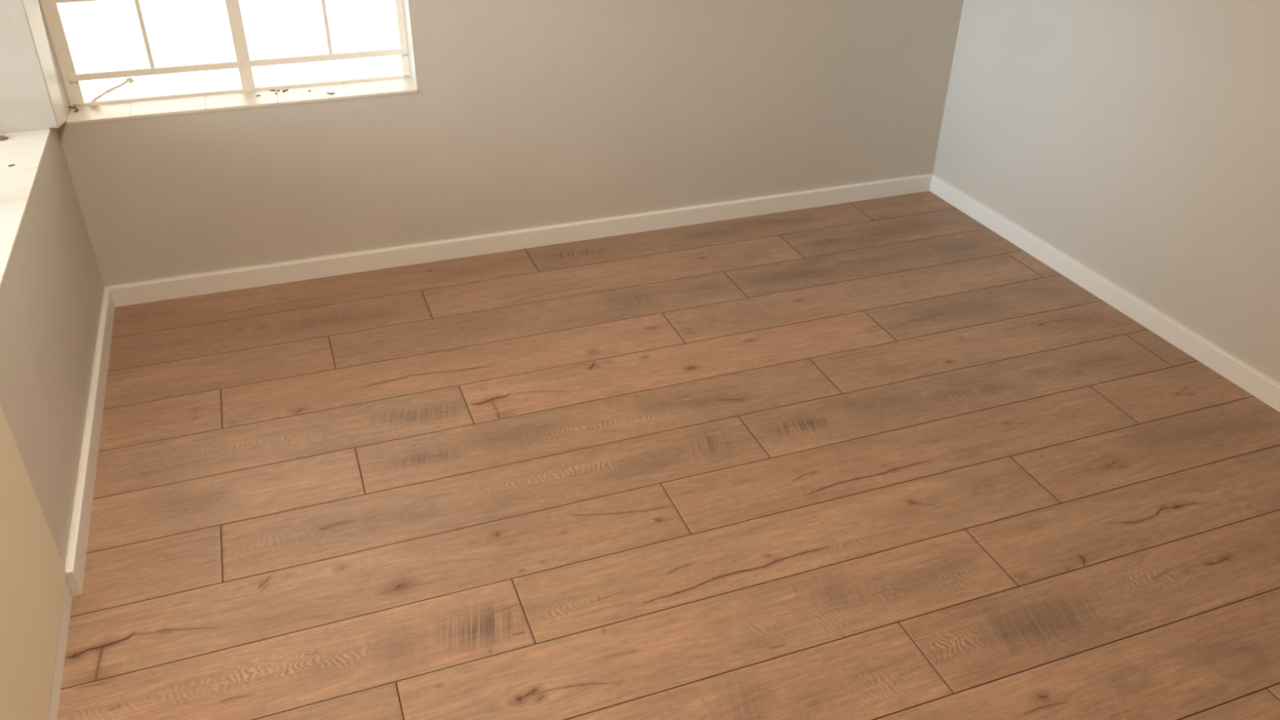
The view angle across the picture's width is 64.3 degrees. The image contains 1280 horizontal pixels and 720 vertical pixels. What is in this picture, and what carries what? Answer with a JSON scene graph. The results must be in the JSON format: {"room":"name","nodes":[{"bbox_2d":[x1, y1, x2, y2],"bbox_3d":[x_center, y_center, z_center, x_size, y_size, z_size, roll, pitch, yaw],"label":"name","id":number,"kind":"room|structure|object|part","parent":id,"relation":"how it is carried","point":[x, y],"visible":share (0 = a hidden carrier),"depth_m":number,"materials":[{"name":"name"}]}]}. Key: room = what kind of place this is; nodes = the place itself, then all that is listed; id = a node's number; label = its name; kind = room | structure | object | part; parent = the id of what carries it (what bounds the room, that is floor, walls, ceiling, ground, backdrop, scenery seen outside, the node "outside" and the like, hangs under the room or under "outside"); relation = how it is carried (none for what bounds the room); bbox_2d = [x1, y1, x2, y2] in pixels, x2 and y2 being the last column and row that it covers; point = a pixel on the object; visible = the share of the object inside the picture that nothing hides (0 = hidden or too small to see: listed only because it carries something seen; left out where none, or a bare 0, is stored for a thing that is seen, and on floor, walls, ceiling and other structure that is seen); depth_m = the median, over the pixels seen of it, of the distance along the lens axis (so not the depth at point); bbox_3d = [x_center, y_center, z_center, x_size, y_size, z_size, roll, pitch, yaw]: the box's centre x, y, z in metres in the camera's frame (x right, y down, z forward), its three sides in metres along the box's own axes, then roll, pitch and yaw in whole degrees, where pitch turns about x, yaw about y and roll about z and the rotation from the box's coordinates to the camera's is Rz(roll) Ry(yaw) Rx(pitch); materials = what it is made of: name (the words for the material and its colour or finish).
{"room":"empty room","nodes":[
{"label":"empty room","id":0,"kind":"room"},
{"bbox_2d":[0,0,104,719],"bbox_3d":[-0.943,-0.024,0.655,0.299,2.480,4.586,-11,34,-18],"label":"wall","id":1,"kind":"structure","parent":0,"point":[51,293],"depth_m":2.15,"materials":[{"name":"beige paint"}]},
{"bbox_2d":[0,128,50,292],"bbox_3d":[-1.487,-0.747,2.051,0.196,0.964,1.008,-11,34,-18],"label":"window","id":2,"kind":"structure","parent":1,"relation":"in","point":[25,150],"depth_m":2.44,"materials":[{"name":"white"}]},
{"bbox_2d":[9,0,66,128],"bbox_3d":[-1.568,-1.425,2.284,0.048,1.866,0.110,-11,34,-18],"label":"post","id":3,"kind":"object","parent":1,"relation":"attached to","point":[27,13],"visible":1,"depth_m":2.66,"materials":[{"name":"white paint"}]},
{"bbox_2d":[47,288,115,719],"bbox_3d":[-0.854,0.905,1.389,0.021,0.069,4.343,-11,34,-18],"label":"baseboard","id":4,"kind":"structure","parent":1,"relation":"attached to","point":[76,557],"depth_m":2.32,"materials":[{"name":"white paint"}]},
{"bbox_2d":[38,0,963,286],"bbox_3d":[-0.280,-1.502,3.013,3.587,2.480,0.240,-10,34,-17],"label":"wall","id":5,"kind":"structure","parent":0,"point":[522,114],"depth_m":3.30,"materials":[{"name":"beige paint"}]},
{"bbox_2d":[40,0,417,125],"bbox_3d":[-1.157,-1.193,2.783,0.979,0.982,0.178,-11,34,-18],"label":"window","id":6,"kind":"structure","parent":5,"relation":"in","point":[96,110],"depth_m":3.00,"materials":[{"name":"white wood"}]},
{"bbox_3d":[-1.473,-0.808,2.939,0.020,0.017,0.017,8,33,11],"label":"knob","id":7,"kind":"part","parent":6,"relation":"part of","materials":[{"name":"beige metal"}]},
{"bbox_3d":[-1.167,-0.783,3.042,0.974,0.012,0.178,-11,34,-18],"label":"sill","id":8,"kind":"part","parent":6,"relation":"part of","materials":[{"name":"white tile"}]},
{"bbox_2d":[104,173,932,306],"bbox_3d":[-0.247,-0.446,3.543,2.937,0.070,0.018,-10,34,-17],"label":"baseboard","id":9,"kind":"structure","parent":5,"relation":"attached to","point":[258,275],"depth_m":3.46,"materials":[{"name":"white paint"}]},
{"bbox_2d":[57,191,1279,719],"bbox_3d":[0.544,0.676,1.883,3.086,0.030,4.380,-11,34,-18],"label":"floor","id":10,"kind":"structure","parent":0,"point":[882,458],"depth_m":2.40,"materials":[{"name":"brown wood"}]},
{"bbox_2d":[933,0,1279,382],"bbox_3d":[2.092,-0.590,1.636,0.240,2.480,4.590,-11,34,-18],"label":"wall","id":11,"kind":"structure","parent":0,"point":[1139,140],"depth_m":3.02,"materials":[{"name":"beige paint"}]},
{"bbox_2d":[929,173,1279,412],"bbox_3d":[1.930,0.389,2.285,0.015,0.067,4.337,-11,34,-18],"label":"baseboard","id":12,"kind":"structure","parent":11,"relation":"attached to","point":[1255,382],"depth_m":3.18,"materials":[{"name":"white paint"}]},
{"label":"outside","id":13,"kind":"structure","parent":0,"visible":0},
{"bbox_2d":[57,0,401,97],"bbox_3d":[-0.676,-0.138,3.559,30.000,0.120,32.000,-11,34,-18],"label":"window pane","id":14,"kind":"structure","parent":13,"point":[104,35],"depth_m":6.37,"materials":[{"name":"glass"}]}
]}

